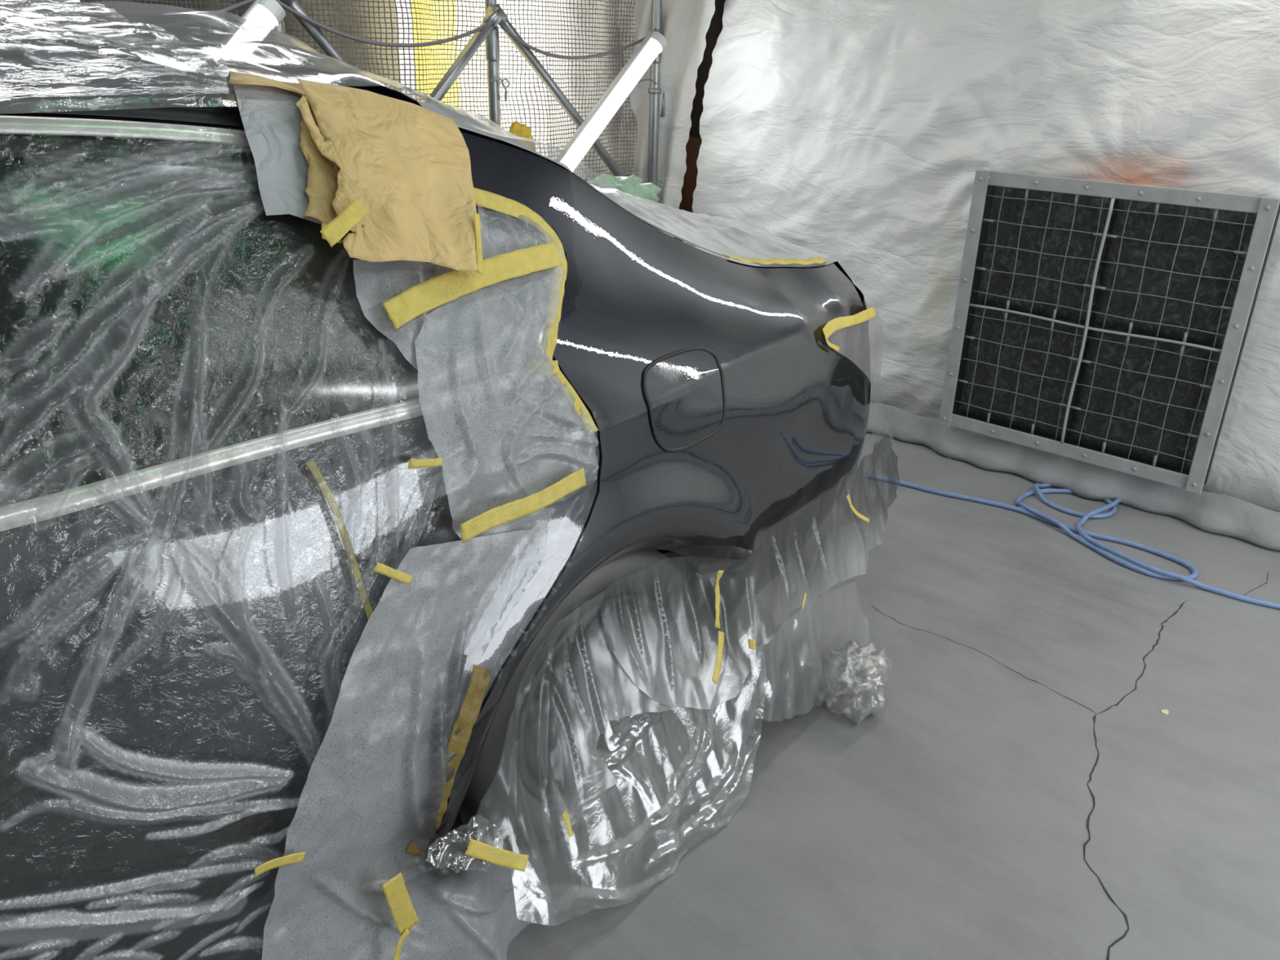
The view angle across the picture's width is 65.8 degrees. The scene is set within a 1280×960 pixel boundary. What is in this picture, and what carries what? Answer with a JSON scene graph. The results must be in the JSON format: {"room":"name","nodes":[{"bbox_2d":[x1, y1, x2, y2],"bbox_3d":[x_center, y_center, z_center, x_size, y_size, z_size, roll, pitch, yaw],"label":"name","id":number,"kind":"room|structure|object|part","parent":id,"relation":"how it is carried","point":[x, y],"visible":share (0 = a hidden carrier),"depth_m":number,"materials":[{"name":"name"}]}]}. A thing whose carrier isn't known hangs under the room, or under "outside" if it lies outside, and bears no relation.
{"room":"auto repair garage","nodes":[
{"label":"auto repair garage","id":0,"kind":"room"},
{"bbox_2d":[0,0,637,182],"bbox_3d":[-2.227,-0.996,2.584,0.143,2.760,6.840,21,30,38],"label":"mesh netting","id":1,"kind":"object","parent":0,"point":[571,28],"depth_m":4.02,"materials":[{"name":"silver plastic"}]},
{"bbox_2d":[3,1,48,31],"bbox_3d":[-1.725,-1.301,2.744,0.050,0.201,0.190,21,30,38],"label":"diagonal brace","id":2,"kind":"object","parent":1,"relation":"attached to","point":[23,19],"visible":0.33,"depth_m":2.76,"materials":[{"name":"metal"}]},
{"bbox_2d":[30,0,254,33],"bbox_3d":[-1.439,-1.420,2.983,0.014,0.142,0.730,21,30,38],"label":"cable","id":3,"kind":"object","parent":2,"relation":"hanging from","point":[194,20],"visible":0.77,"depth_m":3.00,"materials":[{"name":"grey rubber"}]},
{"bbox_2d":[630,0,715,208],"bbox_3d":[0.144,-1.848,4.677,0.598,2.760,0.103,18,28,33],"label":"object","id":4,"kind":"structure","parent":0,"point":[685,25],"depth_m":4.68,"materials":[{"name":"white plastic"}]},
{"bbox_2d":[688,0,725,137],"bbox_3d":[0.779,-1.896,4.834,2.900,2.750,0.001,21,30,38],"label":"wall","id":5,"kind":"structure","parent":0,"point":[715,28],"depth_m":5.16,"materials":[{"name":"black"}]},
{"bbox_2d":[426,431,1279,959],"bbox_3d":[-0.223,0.905,1.772,6.400,0.001,7.600,21,30,38],"label":"floor","id":6,"kind":"structure","parent":0,"point":[1021,788],"depth_m":2.33,"materials":[{"name":"paint"}]},
{"bbox_2d":[267,19,288,66],"bbox_3d":[-1.228,-1.320,3.410,0.058,2.740,0.058,21,30,38],"label":"scaffold pole","id":7,"kind":"object","parent":6,"relation":"on","point":[277,39],"visible":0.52,"depth_m":3.33,"materials":[{"name":"metal"}]},
{"bbox_2d":[211,0,285,62],"bbox_3d":[-1.270,-1.331,3.094,0.093,0.378,0.399,21,30,38],"label":"tube light","id":8,"kind":"object","parent":7,"relation":"attached to","point":[261,17],"visible":0.52,"depth_m":3.09,"materials":[{"name":"white plastic"}]},
{"bbox_2d":[279,0,362,81],"bbox_3d":[-1.066,-1.480,3.446,0.050,0.447,0.409,21,30,38],"label":"diagonal brace","id":9,"kind":"object","parent":7,"relation":"attached to","point":[314,31],"visible":0.5,"depth_m":3.40,"materials":[{"name":"metal"}]},
{"bbox_2d":[278,0,484,47],"bbox_3d":[-0.879,-1.628,3.553,0.014,0.137,0.908,21,30,38],"label":"cable","id":10,"kind":"object","parent":7,"relation":"hanging from","point":[284,6],"visible":0.98,"depth_m":3.52,"materials":[{"name":"grey rubber"}]},
{"bbox_2d":[0,29,871,959],"bbox_3d":[-0.976,-0.108,2.111,1.939,1.559,4.401,21,30,38],"label":"car","id":11,"kind":"object","parent":6,"relation":"on","point":[712,385],"visible":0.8,"depth_m":1.34,"materials":[{"name":"paint"}]},
{"bbox_2d":[0,0,238,113],"bbox_3d":[-1.381,-0.523,1.144,0.985,0.158,1.470,21,30,38],"label":"film","id":12,"kind":"object","parent":11,"relation":"on","point":[70,62],"visible":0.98,"depth_m":1.31,"materials":[{"name":"clear plastic"}]},
{"bbox_3d":[-1.180,-0.240,0.787,0.075,0.120,2.400,22,31,39],"label":"roof rail","id":13,"kind":"part","parent":11,"relation":"part of","materials":[{"name":"metal"}]},
{"bbox_3d":[-1.161,-0.212,0.780,0.082,0.137,2.401,22,31,39],"label":"roof trim","id":14,"kind":"part","parent":11,"relation":"part of","materials":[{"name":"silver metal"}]},
{"bbox_2d":[0,144,398,959],"bbox_3d":[-0.904,0.358,1.112,0.360,1.422,1.591,21,30,38],"label":"film","id":15,"kind":"object","parent":11,"relation":"attached to","point":[93,743],"visible":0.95,"depth_m":1.24,"materials":[{"name":"clear plastic"}]},
{"bbox_3d":[-0.987,0.162,0.781,0.046,0.033,2.430,22,31,39],"label":"belt trim","id":16,"kind":"part","parent":11,"relation":"part of","materials":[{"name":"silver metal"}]},
{"bbox_2d":[227,67,305,96],"bbox_3d":[-0.535,-0.574,1.433,0.120,0.039,0.184,21,30,38],"label":"paper","id":17,"kind":"object","parent":11,"relation":"on","point":[237,76],"visible":0.81,"depth_m":1.42,"materials":[{"name":"beige paper"}]},
{"bbox_2d":[232,84,321,224],"bbox_3d":[-0.490,-0.458,1.382,0.111,0.182,0.145,-12,27,-28],"label":"paper","id":18,"kind":"object","parent":11,"relation":"on","point":[271,117],"visible":0.84,"depth_m":1.36,"materials":[{"name":"grey paper"}]},
{"bbox_3d":[-0.959,0.559,0.993,0.147,0.905,2.535,21,30,38],"label":"door","id":19,"kind":"part","parent":11,"relation":"part of","materials":[{"name":"paint"}]},
{"bbox_2d":[299,95,340,223],"bbox_3d":[-0.442,-0.445,1.392,0.065,0.172,0.148,-4,24,-12],"label":"paper","id":20,"kind":"object","parent":11,"relation":"attached to","point":[322,188],"visible":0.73,"depth_m":1.37,"materials":[{"name":"beige paper"}]},
{"bbox_2d":[305,458,373,619],"bbox_3d":[-0.413,0.089,1.370,0.069,0.250,0.012,0,23,-2],"label":"tape","id":21,"kind":"object","parent":11,"relation":"attached to","point":[312,466],"visible":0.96,"depth_m":1.36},
{"bbox_2d":[295,78,478,271],"bbox_3d":[-0.346,-0.450,1.464,0.289,0.262,0.201,-17,29,-36],"label":"paper","id":22,"kind":"object","parent":11,"relation":"on","point":[408,165],"visible":0.99,"depth_m":1.45,"materials":[{"name":"beige paper"}]},
{"bbox_2d":[321,222,342,243],"bbox_3d":[-0.419,-0.335,1.345,0.033,0.027,0.014,-16,29,-34],"label":"tape","id":23,"kind":"object","parent":22,"relation":"attached to","point":[323,224],"visible":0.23,"depth_m":1.34,"materials":[{"name":"yellow paper"}]},
{"bbox_2d":[320,197,367,246],"bbox_3d":[-0.399,-0.348,1.334,0.015,0.055,0.080,12,26,23],"label":"tape","id":24,"kind":"object","parent":22,"relation":"attached to","point":[355,211],"visible":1,"depth_m":1.33,"materials":[{"name":"yellow paper"}]},
{"bbox_2d":[473,210,483,275],"bbox_3d":[-0.244,-0.359,1.495,0.010,0.085,0.071,-3,24,-10],"label":"tape","id":25,"kind":"object","parent":22,"relation":"attached to","point":[477,217],"visible":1,"depth_m":1.49,"materials":[{"name":"yellow paper"}]},
{"bbox_2d":[261,528,540,959],"bbox_3d":[-0.302,0.533,1.601,0.094,0.948,0.673,21,30,38],"label":"sheet","id":26,"kind":"object","parent":11,"relation":"attached to","point":[379,774],"visible":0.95,"depth_m":1.50,"materials":[{"name":"grey paper"}]},
{"bbox_2d":[253,852,306,878],"bbox_3d":[-0.494,0.529,1.362,0.003,0.037,0.076,21,30,37],"label":"tape","id":27,"kind":"object","parent":26,"relation":"attached to","point":[295,858],"visible":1,"depth_m":1.36,"materials":[{"name":"yellow paper"}]},
{"bbox_2d":[373,562,413,585],"bbox_3d":[-0.347,0.132,1.390,0.062,0.053,0.003,-20,31,-40],"label":"tape","id":28,"kind":"object","parent":26,"relation":"attached to","point":[380,568],"visible":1,"depth_m":1.39,"materials":[{"name":"yellow paper"}]},
{"bbox_2d":[382,872,419,935],"bbox_3d":[-0.377,0.669,1.560,0.058,0.126,0.002,-19,31,-39],"label":"tape","id":29,"kind":"object","parent":26,"relation":"attached to","point":[405,917],"visible":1,"depth_m":1.56,"materials":[{"name":"yellow paper"}]},
{"bbox_2d":[393,928,410,959],"bbox_3d":[-0.383,0.750,1.586,0.039,0.063,0.001,-21,32,-41],"label":"tape","id":30,"kind":"object","parent":29,"relation":"hanging from","point":[397,951],"visible":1,"depth_m":1.58,"materials":[{"name":"yellow paper"}]},
{"bbox_2d":[404,664,491,855],"bbox_3d":[-0.301,0.455,1.575,0.169,0.324,0.027,-16,29,-34],"label":"tape","id":31,"kind":"object","parent":26,"relation":"attached to","point":[471,705],"visible":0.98,"depth_m":1.56,"materials":[{"name":"paper"}]},
{"bbox_2d":[353,259,454,370],"bbox_3d":[-0.312,-0.257,1.470,0.087,0.152,0.224,21,30,38],"label":"sheet","id":32,"kind":"object","parent":11,"relation":"attached to","point":[375,282],"visible":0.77,"depth_m":1.43,"materials":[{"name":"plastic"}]},
{"bbox_2d":[253,62,738,260],"bbox_3d":[-0.484,-0.753,2.296,1.292,0.390,0.720,21,30,38],"label":"sheet","id":33,"kind":"object","parent":11,"relation":"attached to","point":[464,123],"visible":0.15,"depth_m":1.91,"materials":[{"name":"clear plastic"}]},
{"bbox_2d":[414,216,596,540],"bbox_3d":[-0.229,-0.170,1.583,0.236,0.503,0.384,21,30,38],"label":"sheet","id":34,"kind":"object","parent":11,"relation":"attached to","point":[504,428],"visible":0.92,"depth_m":1.53,"materials":[{"name":"grey paper"}]},
{"bbox_2d":[408,457,443,469],"bbox_3d":[-0.305,-0.024,1.410,0.058,0.022,0.004,-19,30,-38],"label":"tape","id":35,"kind":"object","parent":34,"relation":"attached to","point":[419,463],"visible":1,"depth_m":1.41,"materials":[{"name":"yellow paper"}]},
{"bbox_2d":[382,241,563,328],"bbox_3d":[-0.245,-0.305,1.524,0.028,0.074,0.366,18,28,33],"label":"tape","id":36,"kind":"object","parent":34,"relation":"attached to","point":[423,297],"visible":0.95,"depth_m":1.50,"materials":[{"name":"yellow paper"}]},
{"bbox_2d":[473,187,567,359],"bbox_3d":[-0.174,-0.347,1.633,0.168,0.266,0.172,21,30,38],"label":"tape","id":37,"kind":"object","parent":34,"relation":"attached to","point":[486,199],"visible":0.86,"depth_m":1.64,"materials":[{"name":"yellow paper"}]},
{"bbox_2d":[460,466,586,543],"bbox_3d":[-0.177,0.036,1.543,0.005,0.048,0.255,21,30,38],"label":"tape","id":38,"kind":"object","parent":34,"relation":"attached to","point":[511,511],"visible":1,"depth_m":1.54,"materials":[{"name":"yellow paper"}]},
{"bbox_2d":[528,359,559,374],"bbox_3d":[-0.155,-0.182,1.579,0.068,0.037,0.013,-18,30,-37],"label":"tape","id":39,"kind":"object","parent":34,"relation":"attached to","point":[554,365],"visible":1,"depth_m":1.60,"materials":[{"name":"yellow paper"}]},
{"bbox_2d":[547,356,598,434],"bbox_3d":[-0.114,-0.138,1.630,0.095,0.135,0.018,-3,24,-10],"label":"tape","id":40,"kind":"object","parent":34,"relation":"attached to","point":[580,409],"visible":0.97,"depth_m":1.64,"materials":[{"name":"yellow paper"}]},
{"bbox_2d":[472,615,681,842],"bbox_3d":[-0.108,0.471,1.794,0.145,0.446,0.553,13,26,25],"label":"sheet","id":41,"kind":"object","parent":11,"relation":"attached to","point":[585,776],"visible":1,"depth_m":1.84,"materials":[{"name":"clear plastic"}]},
{"bbox_2d":[464,839,528,871],"bbox_3d":[-0.226,0.595,1.568,0.103,0.078,0.014,-6,25,-17],"label":"tape","id":42,"kind":"object","parent":41,"relation":"attached to","point":[476,849],"visible":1,"depth_m":1.57,"materials":[{"name":"yellow paper"}]},
{"bbox_2d":[562,810,573,837],"bbox_3d":[-0.127,0.605,1.738,0.022,0.043,0.016,21,30,38],"label":"tape","id":43,"kind":"object","parent":41,"relation":"attached to","point":[565,815],"visible":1,"depth_m":1.74,"materials":[{"name":"yellow paper"}]},
{"bbox_2d":[586,173,661,202],"bbox_3d":[-0.069,-0.954,3.287,0.248,0.123,0.314,21,30,38],"label":"bag","id":44,"kind":"object","parent":11,"relation":"on","point":[632,184],"visible":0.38,"depth_m":3.23,"materials":[{"name":"plastic"}]},
{"bbox_2d":[546,729,744,902],"bbox_3d":[0.003,0.498,1.947,0.192,0.611,0.842,19,29,35],"label":"film","id":45,"kind":"object","parent":11,"relation":"attached to","point":[665,808],"visible":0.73,"depth_m":2.02,"materials":[{"name":"clear plastic"}]},
{"bbox_3d":[0.245,-0.292,2.508,0.639,1.243,2.496,10,25,19],"label":"quarter panel","id":46,"kind":"part","parent":11,"relation":"part of","materials":[{"name":"paint"}]},
{"bbox_3d":[0.080,-0.150,1.868,0.041,0.169,0.212,21,30,38],"label":"fuel door","id":47,"kind":"part","parent":11,"relation":"part of","materials":[{"name":"paint"}]},
{"bbox_3d":[0.051,-0.389,3.203,1.620,0.850,0.096,21,30,38],"label":"tail panel","id":48,"kind":"part","parent":11,"relation":"part of","materials":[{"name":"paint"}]},
{"bbox_2d":[589,183,828,261],"bbox_3d":[-0.200,-0.765,2.625,1.331,0.249,0.680,21,30,38],"label":"film","id":49,"kind":"object","parent":11,"relation":"on","point":[717,234],"visible":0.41,"depth_m":2.37,"materials":[{"name":"clear plastic"}]},
{"bbox_2d":[715,570,724,628],"bbox_3d":[0.162,0.246,2.049,0.016,0.123,0.039,4,24,5],"label":"tape","id":50,"kind":"object","parent":11,"relation":"hanging from","point":[719,574],"visible":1,"depth_m":2.06,"materials":[{"name":"yellow paper"}]},
{"bbox_3d":[-0.147,-0.743,2.802,1.503,0.109,0.580,21,30,38],"label":"trunk lid","id":51,"kind":"part","parent":11,"relation":"part of","materials":[{"name":"paint"}]},
{"bbox_2d":[602,434,899,709],"bbox_3d":[0.400,0.166,2.366,0.159,0.355,1.370,18,28,34],"label":"sheet","id":52,"kind":"object","parent":11,"relation":"attached to","point":[689,652],"visible":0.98,"depth_m":2.22,"materials":[{"name":"clear plastic"}]},
{"bbox_2d":[711,631,724,684],"bbox_3d":[0.163,0.368,2.054,0.014,0.094,0.072,6,24,11],"label":"tape","id":53,"kind":"object","parent":52,"relation":"attached to","point":[721,634],"visible":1,"depth_m":2.06,"materials":[{"name":"yellow paper"}]},
{"bbox_2d":[747,639,755,649],"bbox_3d":[0.238,0.350,2.109,0.018,0.023,0.007,-2,24,-7],"label":"tape","id":54,"kind":"object","parent":52,"relation":"attached to","point":[752,645],"visible":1,"depth_m":2.11,"materials":[{"name":"yellow paper"}]},
{"bbox_2d":[802,591,806,609],"bbox_3d":[0.371,0.273,2.237,0.004,0.027,0.037,9,25,17],"label":"tape","id":55,"kind":"object","parent":52,"relation":"attached to","point":[805,595],"visible":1,"depth_m":2.24,"materials":[{"name":"yellow paper"}]},
{"bbox_2d":[846,494,869,522],"bbox_3d":[0.546,0.072,2.471,0.114,0.109,0.007,-18,30,-38],"label":"tape","id":56,"kind":"object","parent":52,"relation":"attached to","point":[860,516],"visible":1,"depth_m":2.47,"materials":[{"name":"yellow paper"}]},
{"bbox_2d":[723,253,827,264],"bbox_3d":[0.330,-0.518,2.307,0.046,0.063,0.390,22,31,39],"label":"tape","id":57,"kind":"object","parent":11,"relation":"attached to","point":[771,260],"visible":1,"depth_m":2.31,"materials":[{"name":"yellow paper"}]},
{"bbox_2d":[824,335,839,351],"bbox_3d":[0.429,-0.304,2.204,0.011,0.047,0.062,21,30,38],"label":"tape","id":58,"kind":"object","parent":11,"relation":"attached to","point":[830,344],"visible":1,"depth_m":2.20,"materials":[{"name":"yellow paper"}]},
{"bbox_2d":[827,283,870,390],"bbox_3d":[0.517,-0.301,2.433,0.085,0.280,0.435,9,25,17],"label":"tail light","id":59,"kind":"object","parent":11,"relation":"attached to","point":[851,366],"depth_m":2.34,"materials":[{"name":"grey"}]},
{"bbox_2d":[822,306,875,339],"bbox_3d":[0.497,-0.371,2.314,0.025,0.045,0.352,15,27,29],"label":"tape","id":60,"kind":"object","parent":11,"relation":"attached to","point":[837,323],"visible":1,"depth_m":2.27,"materials":[{"name":"yellow paper"}]},
{"bbox_2d":[484,0,501,132],"bbox_3d":[-0.597,-1.579,4.041,0.058,2.740,0.058,21,30,38],"label":"scaffold pole","id":61,"kind":"object","parent":6,"relation":"on","point":[491,41],"visible":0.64,"depth_m":3.99,"materials":[{"name":"metal"}]},
{"bbox_2d":[424,7,504,103],"bbox_3d":[-0.726,-1.535,3.777,0.054,0.505,0.519,21,30,38],"label":"diagonal brace","id":62,"kind":"object","parent":61,"relation":"attached to","point":[493,17],"visible":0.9,"depth_m":3.79,"materials":[{"name":"metal"}]},
{"bbox_2d":[490,77,510,101],"bbox_3d":[-0.560,-1.580,4.002,0.029,0.089,0.096,21,30,38],"label":"cord","id":63,"kind":"object","parent":61,"relation":"attached to","point":[498,78],"visible":1,"depth_m":3.99,"materials":[{"name":"grey plastic"}]},
{"bbox_2d":[506,120,536,151],"bbox_3d":[-0.498,-1.393,4.048,0.126,0.145,0.166,21,30,38],"label":"cloth","id":64,"kind":"object","parent":61,"relation":"hanging from","point":[522,133],"visible":0.43,"depth_m":4.02,"materials":[{"name":"yellow fabric"}]},
{"bbox_2d":[486,4,625,176],"bbox_3d":[-0.304,-1.607,4.293,0.050,0.793,0.850,21,30,38],"label":"diagonal brace","id":65,"kind":"object","parent":61,"relation":"attached to","point":[526,52],"visible":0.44,"depth_m":4.19,"materials":[{"name":"metal"}]},
{"bbox_2d":[498,21,662,59],"bbox_3d":[-0.230,-1.865,4.215,0.014,0.138,0.959,21,30,38],"label":"cable","id":66,"kind":"object","parent":61,"relation":"hanging from","point":[559,56],"visible":0.92,"depth_m":4.16,"materials":[{"name":"grey rubber"}]},
{"bbox_2d":[647,0,665,202],"bbox_3d":[0.074,-1.854,4.711,0.063,2.740,0.072,21,30,38],"label":"scaffold pole","id":67,"kind":"object","parent":6,"relation":"on","point":[654,91],"visible":0.38,"depth_m":4.72,"materials":[{"name":"metal"}]},
{"bbox_2d":[555,28,666,171],"bbox_3d":[-0.127,-1.637,4.312,0.093,0.621,0.691,21,30,38],"label":"tube light","id":68,"kind":"object","parent":67,"relation":"hanging from","point":[654,43],"visible":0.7,"depth_m":4.28,"materials":[{"name":"white plastic"}]},
{"bbox_2d":[637,79,657,84],"bbox_3d":[0.011,-1.845,4.608,0.008,0.042,0.198,21,30,38],"label":"cable","id":69,"kind":"object","parent":67,"relation":"hanging from","point":[642,80],"visible":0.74,"depth_m":4.62,"materials":[{"name":"grey rubber"}]},
{"bbox_2d":[817,638,893,724],"bbox_3d":[0.548,0.498,2.519,0.187,0.192,0.208,21,30,38],"label":"plastic bundle","id":70,"kind":"object","parent":6,"relation":"on","point":[874,652],"visible":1,"depth_m":2.56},
{"bbox_2d":[867,473,1279,608],"bbox_3d":[1.647,0.132,3.611,1.578,0.033,0.600,21,30,38],"label":"air hose","id":71,"kind":"object","parent":6,"relation":"on","point":[1151,571],"visible":0.91,"depth_m":3.46,"materials":[{"name":"blue rubber"}]},
{"bbox_2d":[1160,709,1168,715],"bbox_3d":[1.359,0.599,2.560,0.024,0.002,0.018,-14,28,-31],"label":"paper scrap","id":72,"kind":"object","parent":6,"relation":"on","point":[1166,712],"visible":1,"depth_m":2.56,"materials":[{"name":"beige paper"}]},
{"bbox_2d":[692,0,1279,512],"bbox_3d":[2.155,-1.106,3.069,5.153,2.760,0.121,21,30,38],"label":"wall","id":73,"kind":"structure","parent":0,"point":[856,133],"depth_m":3.89,"materials":[{"name":"white plastic"}]},
{"bbox_2d":[866,402,1279,551],"bbox_3d":[2.056,0.130,3.517,5.150,0.129,0.114,21,30,38],"label":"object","id":74,"kind":"structure","parent":73,"relation":"attached to","point":[1215,513],"depth_m":3.81,"materials":[{"name":"grey plastic"}]},
{"bbox_2d":[937,169,1279,494],"bbox_3d":[1.663,-0.574,3.658,1.014,1.019,0.115,21,30,38],"label":"filter","id":75,"kind":"object","parent":73,"relation":"attached to","point":[1105,324],"visible":1,"depth_m":3.61,"materials":[{"name":"black fabric"}]},
{"bbox_3d":[1.279,-0.698,3.924,0.052,1.019,0.014,21,30,38],"label":"frame rail","id":76,"kind":"part","parent":75,"relation":"part of","materials":[{"name":"silver metal"}]},
{"bbox_3d":[1.630,-0.120,3.828,0.974,0.052,0.014,21,30,38],"label":"frame rail","id":77,"kind":"part","parent":75,"relation":"part of","materials":[{"name":"silver metal"}]},
{"bbox_3d":[1.650,-1.008,3.443,0.974,0.052,0.014,21,30,38],"label":"frame rail","id":78,"kind":"part","parent":75,"relation":"part of","materials":[{"name":"silver metal"}]},
{"bbox_3d":[1.985,-0.424,3.331,0.052,1.019,0.014,21,30,38],"label":"frame rail","id":79,"kind":"part","parent":75,"relation":"part of","materials":[{"name":"silver metal"}]},
{"label":"wall","id":80,"kind":"structure","parent":0,"visible":0},
{"bbox_2d":[679,136,702,212],"bbox_3d":[0.524,-1.202,5.255,2.000,1.130,0.001,21,30,38],"label":"trim","id":81,"kind":"structure","parent":80,"relation":"attached to","point":[693,144],"depth_m":5.32,"materials":[{"name":"brown"}]}
]}

